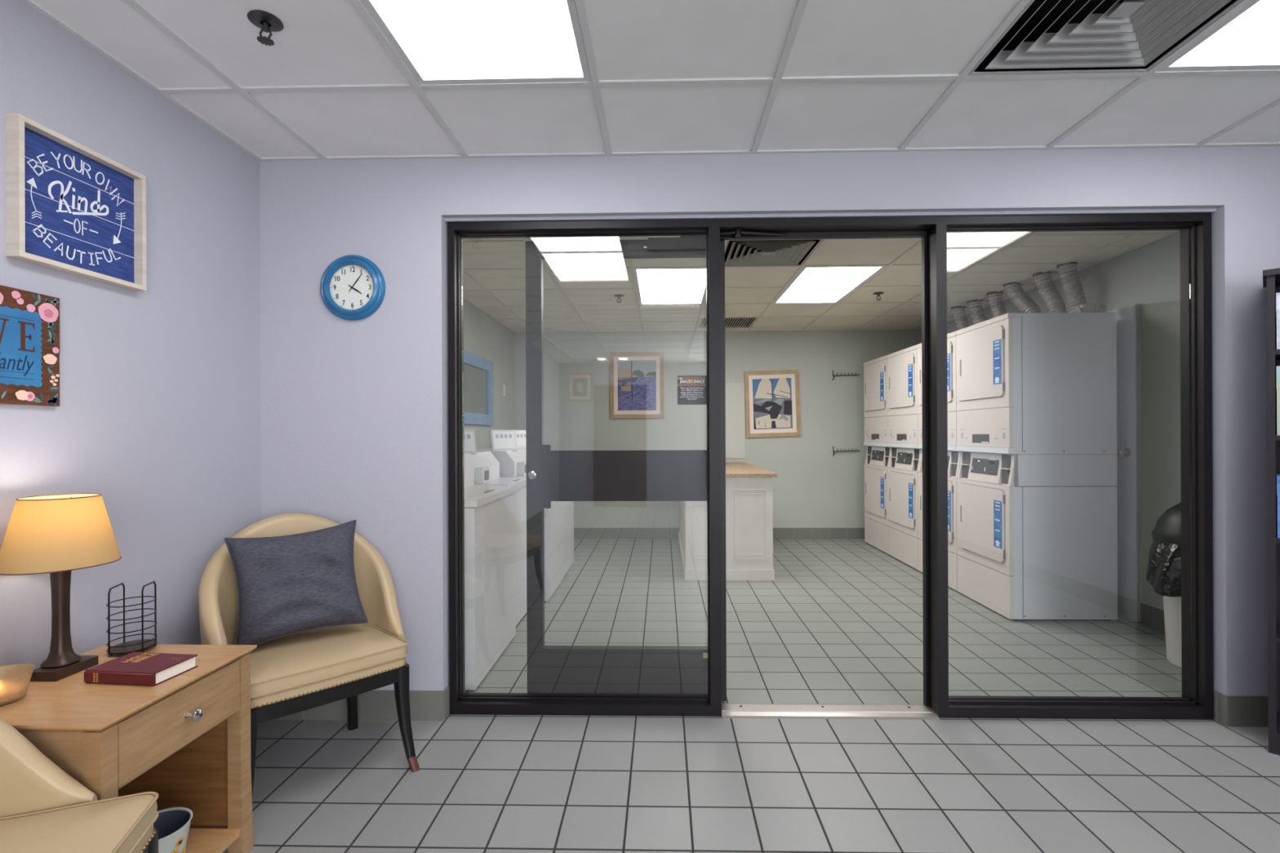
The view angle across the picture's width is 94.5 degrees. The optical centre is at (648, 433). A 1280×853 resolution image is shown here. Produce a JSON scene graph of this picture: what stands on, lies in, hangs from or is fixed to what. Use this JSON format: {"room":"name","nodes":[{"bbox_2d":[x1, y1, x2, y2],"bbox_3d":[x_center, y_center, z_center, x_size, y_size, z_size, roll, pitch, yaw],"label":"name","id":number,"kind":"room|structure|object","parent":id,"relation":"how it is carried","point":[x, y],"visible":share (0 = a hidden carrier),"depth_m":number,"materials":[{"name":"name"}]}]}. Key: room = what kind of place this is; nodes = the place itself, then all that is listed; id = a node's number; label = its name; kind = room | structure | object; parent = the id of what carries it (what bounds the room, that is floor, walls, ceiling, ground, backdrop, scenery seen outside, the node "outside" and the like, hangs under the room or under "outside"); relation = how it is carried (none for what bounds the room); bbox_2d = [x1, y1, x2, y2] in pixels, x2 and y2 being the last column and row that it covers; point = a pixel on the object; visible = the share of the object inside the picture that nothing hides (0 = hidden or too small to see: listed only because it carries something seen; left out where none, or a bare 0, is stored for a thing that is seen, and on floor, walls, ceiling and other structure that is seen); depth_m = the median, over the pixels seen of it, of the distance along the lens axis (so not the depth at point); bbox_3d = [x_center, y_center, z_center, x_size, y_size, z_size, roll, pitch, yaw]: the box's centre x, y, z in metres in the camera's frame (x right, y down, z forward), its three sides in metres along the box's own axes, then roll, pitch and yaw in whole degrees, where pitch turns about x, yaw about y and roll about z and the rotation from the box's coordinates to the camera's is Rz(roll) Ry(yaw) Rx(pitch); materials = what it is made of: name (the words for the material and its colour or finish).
{"room":"waiting room","nodes":[
{"label":"waiting room","id":0,"kind":"room"},
{"bbox_2d":[0,0,514,669],"bbox_3d":[-1.754,0.025,1.171,0.100,2.408,11.460,0,0,1],"label":"wall","id":1,"kind":"structure","parent":0,"point":[157,415],"depth_m":1.99,"materials":[{"name":"purple paint"}]},
{"bbox_2d":[0,284,59,406],"bbox_3d":[-1.689,-0.231,1.475,0.018,0.309,0.421,0,0,1],"label":"sign","id":2,"kind":"object","parent":1,"relation":"attached to","point":[29,322],"visible":1,"depth_m":1.60,"materials":[{"name":"blue"}]},
{"bbox_2d":[5,113,146,290],"bbox_3d":[-1.675,-0.656,1.752,0.036,0.376,0.384,0,0,1],"label":"framed piece","id":3,"kind":"object","parent":1,"relation":"attached to","point":[71,207],"visible":1,"depth_m":1.72,"materials":[{"name":"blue wood"}]},
{"bbox_2d":[463,350,493,425],"bbox_3d":[-1.592,-0.397,5.338,0.035,0.630,1.180,0,0,1],"label":"wall mirror","id":4,"kind":"object","parent":1,"relation":"attached to","point":[477,371],"visible":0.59,"depth_m":5.48,"materials":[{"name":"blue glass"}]},
{"bbox_2d":[463,362,488,414],"bbox_3d":[-1.603,-0.397,5.338,0.012,0.430,0.980,0,0,1],"label":"mirror glass","id":5,"kind":"object","parent":4,"relation":"attached to","point":[475,375],"depth_m":5.44,"materials":[{"name":"grey mirror"}]},
{"bbox_2d":[502,384,505,395],"bbox_3d":[-1.577,-0.472,6.458,0.014,0.120,0.080,0,0,1],"label":"light switch","id":6,"kind":"object","parent":1,"relation":"attached to","point":[504,385],"visible":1,"depth_m":6.44,"materials":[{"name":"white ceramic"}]},
{"bbox_2d":[22,0,1279,161],"bbox_3d":[0.636,-1.185,-1.061,4.790,0.007,7.108,0,0,1],"label":"ceiling grid","id":7,"kind":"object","parent":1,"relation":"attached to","point":[596,83],"depth_m":2.00,"materials":[{"name":"white metal"}]},
{"bbox_2d":[462,230,1179,333],"bbox_3d":[0.770,-1.186,4.758,4.790,0.007,4.170,0,0,1],"label":"ceiling grid","id":8,"kind":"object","parent":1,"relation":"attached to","point":[1140,232],"depth_m":4.78,"materials":[{"name":"beige metal"}]},
{"bbox_2d":[32,0,1279,157],"bbox_3d":[0.636,-1.195,-1.061,4.790,0.012,7.108,0,0,1],"label":"ceiling","id":9,"kind":"structure","parent":0,"point":[320,42],"depth_m":2.05,"materials":[{"name":"tile"}]},
{"bbox_2d":[247,9,283,45],"bbox_3d":[-1.096,-1.151,1.690,0.088,0.061,0.088,0,0,1],"label":"sprinkler","id":10,"kind":"object","parent":9,"relation":"attached to","point":[260,19],"visible":1,"depth_m":1.68,"materials":[{"name":"grey metal"}]},
{"bbox_2d":[360,0,591,84],"bbox_3d":[-0.498,-1.200,1.395,0.584,0.040,1.193,0,0,1],"label":"recessed light","id":11,"kind":"object","parent":9,"relation":"in","point":[439,42],"visible":0.91,"depth_m":1.78,"materials":[{"name":"grey plastic"}]},
{"bbox_2d":[968,0,1242,75],"bbox_3d":[1.337,-1.245,1.657,0.580,0.124,0.580,0,0,1],"label":"ceiling vent","id":12,"kind":"object","parent":9,"relation":"in","point":[1046,36],"visible":0.96,"depth_m":1.82,"materials":[{"name":"silver metal"}]},
{"bbox_2d":[1156,0,1279,71],"bbox_3d":[1.940,-1.210,1.339,0.584,0.040,1.193,0,0,1],"label":"recessed light","id":13,"kind":"object","parent":9,"relation":"in","point":[1250,38],"visible":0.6,"depth_m":1.82,"materials":[{"name":"grey plastic"}]},
{"bbox_2d":[513,329,921,528],"bbox_3d":[0.824,0.015,6.893,4.990,2.408,0.100,0,0,1],"label":"wall","id":14,"kind":"structure","parent":0,"point":[813,487],"depth_m":6.84,"materials":[{"name":"beige paint"}]},
{"bbox_2d":[609,351,663,418],"bbox_3d":[-0.140,-0.556,6.853,0.625,0.765,0.024,0,0,1],"label":"framed picture","id":15,"kind":"object","parent":14,"relation":"attached to","point":[637,378],"visible":1,"depth_m":6.85,"materials":[{"name":"paper"}]},
{"bbox_2d":[573,528,864,538],"bbox_3d":[0.827,1.156,6.837,4.790,0.125,0.011,0,0,1],"label":"baseboard","id":16,"kind":"structure","parent":14,"relation":"attached to","point":[579,533],"depth_m":6.84,"materials":[{"name":"rubber"}]},
{"bbox_2d":[724,382,744,458],"bbox_3d":[0.911,-0.147,6.833,0.388,0.870,0.016,0,0,1],"label":"access panel","id":17,"kind":"object","parent":14,"relation":"attached to","point":[735,392],"visible":0.64,"depth_m":6.82,"materials":[{"name":"grey"}]},
{"bbox_2d":[744,369,800,437],"bbox_3d":[1.424,-0.342,6.817,0.625,0.765,0.024,-2,0,1],"label":"framed picture","id":18,"kind":"object","parent":14,"relation":"attached to","point":[772,397],"visible":1,"depth_m":6.81,"materials":[{"name":"beige paper"}]},
{"bbox_2d":[832,369,859,380],"bbox_3d":[2.257,-0.666,6.784,0.315,0.116,0.057,0,0,1],"label":"hook rail","id":19,"kind":"object","parent":14,"relation":"attached to","point":[833,370],"visible":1,"depth_m":6.78,"materials":[{"name":"grey metal"}]},
{"bbox_2d":[832,446,859,456],"bbox_3d":[2.260,0.204,6.784,0.315,0.116,0.057,0,0,1],"label":"hook rail","id":20,"kind":"object","parent":14,"relation":"attached to","point":[833,446],"visible":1,"depth_m":6.78,"materials":[{"name":"grey metal"}]},
{"bbox_2d":[222,538,1279,852],"bbox_3d":[0.696,1.244,1.115,4.790,0.050,11.460,0,0,1],"label":"floor","id":21,"kind":"structure","parent":0,"point":[482,784],"depth_m":2.24,"materials":[{"name":"grey tile"}]},
{"bbox_2d":[0,716,158,852],"bbox_3d":[-1.235,0.773,0.953,0.629,0.907,0.636,0,0,-18],"label":"armchair","id":22,"kind":"object","parent":21,"relation":"on","point":[43,809],"visible":1,"depth_m":1.20,"materials":[{"name":"leather"}]},
{"bbox_2d":[0,795,157,852],"bbox_3d":[-1.187,0.786,0.968,0.458,0.063,0.516,0,0,-18],"label":"seat cushion","id":23,"kind":"object","parent":22,"relation":"on","point":[33,824],"depth_m":1.17,"materials":[{"name":"leather"}]},
{"bbox_2d":[0,644,257,852],"bbox_3d":[-1.387,0.929,1.518,0.479,0.598,0.489,0,0,1],"label":"end table","id":24,"kind":"object","parent":21,"relation":"on","point":[184,739],"visible":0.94,"depth_m":1.53,"materials":[{"name":"brown wood"}]},
{"bbox_2d":[0,663,34,706],"bbox_3d":[-1.528,0.597,1.388,0.120,0.066,0.120,0,0,1],"label":"bowl","id":25,"kind":"object","parent":24,"relation":"on","point":[15,679],"visible":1,"depth_m":1.39,"materials":[{"name":"brown ceramic"}]},
{"bbox_2d":[0,493,121,681],"bbox_3d":[-1.550,0.398,1.558,0.240,0.464,0.240,0,0,1],"label":"table lamp","id":26,"kind":"object","parent":24,"relation":"on","point":[60,535],"visible":1,"depth_m":1.51,"materials":[{"name":"beige fabric"}]},
{"bbox_2d":[106,581,157,657],"bbox_3d":[-1.499,0.534,1.715,0.111,0.192,0.111,0,0,1],"label":"wire rack","id":27,"kind":"object","parent":24,"relation":"on","point":[140,646],"visible":1,"depth_m":1.70,"materials":[{"name":"black metal"}]},
{"bbox_2d":[84,652,197,686],"bbox_3d":[-1.319,0.613,1.539,0.193,0.034,0.129,0,0,6],"label":"book","id":28,"kind":"object","parent":24,"relation":"on","point":[133,668],"visible":1,"depth_m":1.51,"materials":[{"name":"red paper"}]},
{"bbox_2d":[153,807,192,852],"bbox_3d":[-1.267,1.075,1.520,0.151,0.132,0.151,0,0,1],"label":"tub","id":29,"kind":"object","parent":24,"relation":"on","point":[173,824],"visible":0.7,"depth_m":1.57,"materials":[{"name":"grey metal"}]},
{"bbox_2d":[184,828,239,852],"bbox_3d":[-1.390,1.152,1.518,0.412,0.020,0.384,0,0,1],"label":"shelf","id":30,"kind":"object","parent":24,"relation":"attached to","point":[199,840],"depth_m":1.66,"materials":[{"name":"brown wood"}]},
{"bbox_2d":[198,512,419,795],"bbox_3d":[-1.252,0.773,2.180,0.636,0.907,0.629,0,0,-45],"label":"armchair","id":31,"kind":"object","parent":21,"relation":"on","point":[296,673],"visible":0.52,"depth_m":2.10,"materials":[{"name":"leather"}]},
{"bbox_2d":[224,520,368,644],"bbox_3d":[-1.298,0.552,2.193,0.453,0.417,0.239,0,0,-35],"label":"throw pillow","id":32,"kind":"object","parent":31,"relation":"on","point":[289,584],"visible":0.99,"depth_m":2.12,"materials":[{"name":"fabric"}]},
{"bbox_2d":[249,624,407,697],"bbox_3d":[-1.217,0.786,2.145,0.516,0.063,0.458,0,0,-45],"label":"seat cushion","id":33,"kind":"object","parent":31,"relation":"on","point":[308,659],"depth_m":2.05,"materials":[{"name":"leather"}]},
{"bbox_2d":[463,455,517,690],"bbox_3d":[-1.151,0.600,3.190,0.697,1.253,0.783,0,0,1],"label":"washing machine","id":34,"kind":"object","parent":21,"relation":"on","point":[490,522],"visible":0.13,"depth_m":3.04,"materials":[{"name":"white metal"}]},
{"bbox_2d":[464,485,517,507],"bbox_3d":[-1.152,0.335,3.190,0.697,0.032,0.783,0,0,1],"label":"countertop","id":35,"kind":"structure","parent":34,"relation":"on","point":[481,500],"depth_m":3.02,"materials":[{"name":"white"}]},
{"bbox_2d":[463,429,526,626],"bbox_3d":[-1.169,0.600,3.928,0.697,1.253,0.673,0,0,1],"label":"washing machine","id":36,"kind":"object","parent":21,"relation":"on","point":[486,465],"visible":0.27,"depth_m":3.82,"materials":[{"name":"white metal"}]},
{"bbox_2d":[474,479,526,488],"bbox_3d":[-1.170,0.335,3.928,0.697,0.032,0.673,0,0,1],"label":"countertop","id":37,"kind":"structure","parent":36,"relation":"on","point":[522,483],"depth_m":3.77,"materials":[{"name":"white"}]},
{"bbox_2d":[475,430,563,602],"bbox_3d":[-1.060,0.600,4.611,0.697,1.253,0.673,0,0,1],"label":"washing machine","id":38,"kind":"object","parent":21,"relation":"on","point":[512,460],"visible":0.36,"depth_m":4.44,"materials":[{"name":"white metal"}]},
{"bbox_2d":[484,430,573,576],"bbox_3d":[-1.055,0.600,5.281,0.697,1.253,0.648,0,0,1],"label":"washing machine","id":39,"kind":"object","parent":21,"relation":"on","point":[521,435],"visible":0.16,"depth_m":5.18,"materials":[{"name":"white metal"}]},
{"bbox_2d":[678,462,777,580],"bbox_3d":[0.693,0.777,5.865,0.780,0.884,1.958,0,0,1],"label":"cabinet","id":40,"kind":"object","parent":21,"relation":"on","point":[748,487],"depth_m":4.92,"materials":[{"name":"wood"}]},
{"bbox_2d":[725,462,777,476],"bbox_3d":[0.692,0.348,5.865,0.780,0.026,1.958,0,0,1],"label":"countertop","id":41,"kind":"structure","parent":40,"relation":"on","point":[732,468],"depth_m":5.21,"materials":[{"name":"wood"}]},
{"bbox_2d":[721,703,939,719],"bbox_3d":[0.776,1.214,2.589,0.923,0.011,0.136,0,0,1],"label":"threshold","id":42,"kind":"object","parent":21,"relation":"on","point":[756,711],"visible":0.98,"depth_m":2.57,"materials":[{"name":"metal"}]},
{"bbox_2d":[863,355,890,554],"bbox_3d":[2.711,0.217,6.202,0.699,1.989,0.684,0,0,1],"label":"dryer","id":43,"kind":"object","parent":21,"relation":"on","point":[875,371],"visible":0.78,"depth_m":6.16,"materials":[{"name":"white metal"}]},
{"bbox_2d":[887,344,920,569],"bbox_3d":[2.695,0.217,5.516,0.699,1.989,0.684,0,0,1],"label":"dryer","id":44,"kind":"object","parent":21,"relation":"on","point":[902,365],"visible":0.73,"depth_m":5.47,"materials":[{"name":"white metal"}]},
{"bbox_2d":[908,364,911,395],"bbox_3d":[2.339,-0.472,5.295,0.001,0.276,0.055,0,0,1],"label":"print","id":45,"kind":"object","parent":44,"relation":"attached to","point":[909,366],"depth_m":5.30,"materials":[{"name":"blue paper"}]},
{"bbox_2d":[909,484,911,517],"bbox_3d":[2.343,0.602,5.295,0.001,0.295,0.055,0,0,1],"label":"print","id":46,"kind":"object","parent":44,"relation":"attached to","point":[910,485],"depth_m":5.30,"materials":[{"name":"blue paper"}]},
{"bbox_2d":[951,306,968,330],"bbox_3d":[2.962,-0.996,5.593,0.187,0.416,0.121,0,0,39],"label":"duct","id":47,"kind":"object","parent":44,"relation":"attached to","point":[959,315],"visible":0.5,"depth_m":5.56,"materials":[{"name":"silver"}]},
{"bbox_2d":[967,299,986,324],"bbox_3d":[2.967,-0.996,5.311,0.192,0.417,0.121,0,0,39],"label":"duct","id":48,"kind":"object","parent":44,"relation":"attached to","point":[975,306],"visible":0.57,"depth_m":5.28,"materials":[{"name":"silver"}]},
{"bbox_2d":[916,331,960,591],"bbox_3d":[2.679,0.217,4.829,0.699,1.989,0.684,0,0,1],"label":"dryer","id":49,"kind":"object","parent":21,"relation":"on","point":[953,455],"visible":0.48,"depth_m":4.58,"materials":[{"name":"white metal"}]},
{"bbox_2d":[986,291,1007,317],"bbox_3d":[2.966,-0.996,5.011,0.186,0.415,0.124,0,0,42],"label":"duct","id":50,"kind":"object","parent":49,"relation":"attached to","point":[997,306],"visible":0.58,"depth_m":4.98,"materials":[{"name":"silver"}]},
{"bbox_2d":[1003,281,1043,313],"bbox_3d":[2.949,-0.998,4.646,0.122,0.432,0.319,0,0,-26],"label":"duct","id":51,"kind":"object","parent":49,"relation":"attached to","point":[1015,291],"visible":0.74,"depth_m":4.64,"materials":[{"name":"silver"}]},
{"bbox_2d":[955,312,1117,621],"bbox_3d":[2.663,0.217,4.143,0.699,1.989,0.684,0,0,1],"label":"dryer","id":52,"kind":"object","parent":21,"relation":"on","point":[1036,393],"visible":1,"depth_m":3.81,"materials":[{"name":"white metal"}]},
{"bbox_2d":[994,341,999,383],"bbox_3d":[2.308,-0.472,3.922,0.001,0.276,0.055,0,0,1],"label":"print","id":53,"kind":"object","parent":52,"relation":"attached to","point":[996,343],"depth_m":3.92,"materials":[{"name":"blue"}]},
{"bbox_2d":[995,501,999,546],"bbox_3d":[2.312,0.603,3.922,0.001,0.295,0.055,0,0,1],"label":"print","id":54,"kind":"object","parent":52,"relation":"attached to","point":[997,503],"depth_m":3.92,"materials":[{"name":"blue paper"}]},
{"bbox_2d":[1032,271,1067,312],"bbox_3d":[2.971,-0.997,4.375,0.121,0.424,0.245,0,0,-21],"label":"duct","id":55,"kind":"object","parent":52,"relation":"attached to","point":[1051,297],"visible":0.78,"depth_m":4.35,"materials":[{"name":"silver"}]},
{"bbox_2d":[1056,262,1087,312],"bbox_3d":[2.988,-0.996,4.170,0.186,0.416,0.121,0,0,24],"label":"duct","id":56,"kind":"object","parent":52,"relation":"attached to","point":[1071,284],"visible":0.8,"depth_m":4.13,"materials":[{"name":"silver"}]},
{"bbox_2d":[1075,302,1106,312],"bbox_3d":[2.925,-0.819,3.920,0.185,0.087,0.089,0,0,1],"label":"duct","id":57,"kind":"object","parent":52,"relation":"on","point":[1086,308],"visible":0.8,"depth_m":3.89,"materials":[{"name":"silver metal"}]},
{"bbox_2d":[1145,502,1181,668],"bbox_3d":[2.862,0.781,3.070,0.490,0.860,0.448,0,0,23],"label":"waste bin","id":58,"kind":"object","parent":21,"relation":"on","point":[1163,573],"visible":0.29,"depth_m":3.06,"materials":[{"name":"grey plastic"}]},
{"bbox_2d":[1262,267,1279,755],"bbox_3d":[2.715,0.295,2.043,0.272,1.832,0.820,0,0,-44],"label":"bookcase","id":59,"kind":"object","parent":21,"relation":"on","point":[1271,277],"visible":1,"depth_m":2.24,"materials":[{"name":"black wood"}]},
{"bbox_2d":[1275,365,1279,435],"bbox_3d":[2.492,-0.124,2.182,0.062,0.263,0.242,0,0,-44],"label":"box","id":60,"kind":"object","parent":59,"relation":"on","point":[1277,368],"visible":0.9,"depth_m":2.25,"materials":[{"name":"cardboard"}]},
{"bbox_2d":[1275,292,1279,349],"bbox_3d":[2.523,-0.426,2.228,0.172,0.216,0.222,0,0,-44],"label":"storage box","id":61,"kind":"object","parent":59,"relation":"on","point":[1277,295],"visible":0.9,"depth_m":2.25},
{"bbox_2d":[1276,473,1279,537],"bbox_3d":[2.537,0.279,2.217,0.172,0.236,0.252,0,0,-44],"label":"game box","id":62,"kind":"object","parent":59,"relation":"on","point":[1277,474],"visible":1,"depth_m":2.25,"materials":[{"name":"blue cardboard"}]},
{"bbox_2d":[259,146,1279,695],"bbox_3d":[0.724,0.015,2.538,4.790,2.408,0.092,0,0,1],"label":"wall","id":63,"kind":"structure","parent":0,"point":[354,413],"depth_m":2.52,"materials":[{"name":"purple paint"}]},
{"bbox_2d":[320,254,385,319],"bbox_3d":[-1.267,-0.623,2.520,0.280,0.280,0.036,0,0,1],"label":"wall clock","id":64,"kind":"object","parent":63,"relation":"attached to","point":[356,290],"visible":1,"depth_m":2.52,"materials":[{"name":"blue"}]},
{"bbox_2d":[273,690,443,720],"bbox_3d":[-1.267,1.165,2.532,0.776,0.125,0.011,0,0,1],"label":"baseboard","id":65,"kind":"structure","parent":63,"relation":"attached to","point":[372,705],"depth_m":2.52,"materials":[{"name":"tile"}]},
{"bbox_2d":[442,686,449,720],"bbox_3d":[-0.874,1.163,2.546,0.010,0.125,0.056,0,0,1],"label":"baseboard","id":66,"kind":"structure","parent":63,"relation":"attached to","point":[446,693],"depth_m":2.53,"materials":[{"name":"rubber"}]},
{"bbox_2d":[444,208,1216,223],"bbox_3d":[0.752,-0.934,2.547,3.277,0.013,0.042,0,0,1],"label":"trim","id":67,"kind":"structure","parent":63,"relation":"attached to","point":[1191,210],"depth_m":2.53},
{"bbox_2d":[1213,690,1229,726],"bbox_3d":[2.392,1.150,2.471,0.010,0.125,0.056,0,0,1],"label":"baseboard","id":68,"kind":"structure","parent":63,"relation":"attached to","point":[1221,701],"depth_m":2.46,"materials":[{"name":"rubber"}]},
{"bbox_2d":[1227,695,1268,727],"bbox_3d":[2.753,1.149,2.440,0.713,0.125,0.011,0,0,1],"label":"baseboard","id":69,"kind":"structure","parent":63,"relation":"attached to","point":[1245,711],"depth_m":2.44,"materials":[{"name":"rubber"}]},
{"bbox_2d":[462,230,1176,332],"bbox_3d":[0.770,-1.195,4.758,4.790,0.012,4.170,0,0,1],"label":"ceiling","id":70,"kind":"structure","parent":0,"point":[1055,249],"depth_m":4.55,"materials":[{"name":"tile"}]},
{"bbox_2d":[613,293,623,302],"bbox_3d":[-0.258,-1.155,5.077,0.088,0.061,0.088,0,0,1],"label":"sprinkler","id":71,"kind":"object","parent":70,"relation":"attached to","point":[618,295],"visible":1,"depth_m":5.07,"materials":[{"name":"grey metal"}]},
{"bbox_2d":[633,267,706,304],"bbox_3d":[0.191,-1.203,4.828,0.584,0.040,1.193,0,0,1],"label":"recessed light","id":72,"kind":"object","parent":70,"relation":"in","point":[644,277],"visible":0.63,"depth_m":4.76,"materials":[{"name":"grey plastic"}]},
{"bbox_2d":[697,317,758,328],"bbox_3d":[0.835,-1.244,6.338,0.580,0.121,0.580,0,0,1],"label":"ceiling vent","id":73,"kind":"object","parent":70,"relation":"in","point":[730,322],"visible":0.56,"depth_m":6.51,"materials":[{"name":"silver metal"}]},
{"bbox_2d":[724,239,822,266],"bbox_3d":[0.779,-1.242,3.900,0.580,0.124,0.580,0,0,1],"label":"ceiling vent","id":74,"kind":"object","parent":70,"relation":"in","point":[778,252],"visible":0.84,"depth_m":3.94,"materials":[{"name":"silver metal"}]},
{"bbox_2d":[773,266,885,303],"bbox_3d":[1.409,-1.208,4.800,0.584,0.040,1.193,0,0,1],"label":"recessed light","id":75,"kind":"object","parent":70,"relation":"in","point":[856,276],"visible":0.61,"depth_m":4.71,"materials":[{"name":"grey plastic"}]},
{"bbox_2d":[873,291,884,300],"bbox_3d":[1.952,-1.163,5.026,0.088,0.061,0.088,0,0,1],"label":"sprinkler","id":76,"kind":"object","parent":70,"relation":"attached to","point":[879,292],"visible":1,"depth_m":5.02,"materials":[{"name":"grey metal"}]},
{"bbox_2d":[946,231,1181,610],"bbox_3d":[3.218,0.005,4.657,0.100,2.408,4.260,0,0,1],"label":"wall","id":77,"kind":"structure","parent":0,"point":[1148,275],"depth_m":3.69,"materials":[{"name":"beige paint"}]},
{"bbox_2d":[1105,303,1142,622],"bbox_3d":[3.107,0.187,4.220,0.103,2.035,0.880,0,0,1],"label":"door","id":78,"kind":"structure","parent":77,"relation":"in","point":[1129,441],"depth_m":3.83,"materials":[{"name":"grey paint"}]},
{"bbox_2d":[1140,603,1164,631],"bbox_3d":[3.168,1.147,4.697,0.011,0.125,4.158,0,0,1],"label":"baseboard","id":79,"kind":"structure","parent":77,"relation":"attached to","point":[1153,617],"depth_m":3.69,"materials":[{"name":"tile"}]},
{"bbox_3d":[0.726,0.015,2.629,4.790,2.408,0.090,0,0,1],"label":"wall","id":80,"kind":"structure","parent":0,"visible":0},
{"bbox_2d":[525,228,786,701],"bbox_3d":[0.029,0.158,2.678,1.180,2.103,0.132,0,0,5],"label":"door","id":81,"kind":"structure","parent":80,"relation":"in","point":[626,475],"depth_m":2.68,"materials":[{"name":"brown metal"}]},
{"bbox_2d":[677,375,706,404],"bbox_3d":[0.196,-0.197,2.691,0.132,0.132,0.003,0,0,1],"label":"notice","id":82,"kind":"object","parent":81,"relation":"attached to","point":[691,389],"visible":1,"depth_m":2.69,"materials":[{"name":"black paper"}]},
{"bbox_2d":[706,284,708,697],"bbox_3d":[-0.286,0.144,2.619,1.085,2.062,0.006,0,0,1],"label":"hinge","id":83,"kind":"structure","parent":80,"relation":"in","point":[706,284],"depth_m":2.61,"materials":[{"name":"black metal"}]},
{"bbox_2d":[720,231,928,706],"bbox_3d":[0.773,0.163,2.637,0.923,2.112,0.028,0,0,1],"label":"trim","id":84,"kind":"structure","parent":80,"relation":"attached to","point":[877,234],"depth_m":2.62,"materials":[{"name":"brown metal"}]},
{"bbox_2d":[447,212,1213,719],"bbox_3d":[0.757,0.145,2.595,3.257,2.148,0.113,0,0,1],"label":"trim","id":85,"kind":"structure","parent":80,"relation":"attached to","point":[1196,702],"depth_m":2.55,"materials":[{"name":"brown metal"}]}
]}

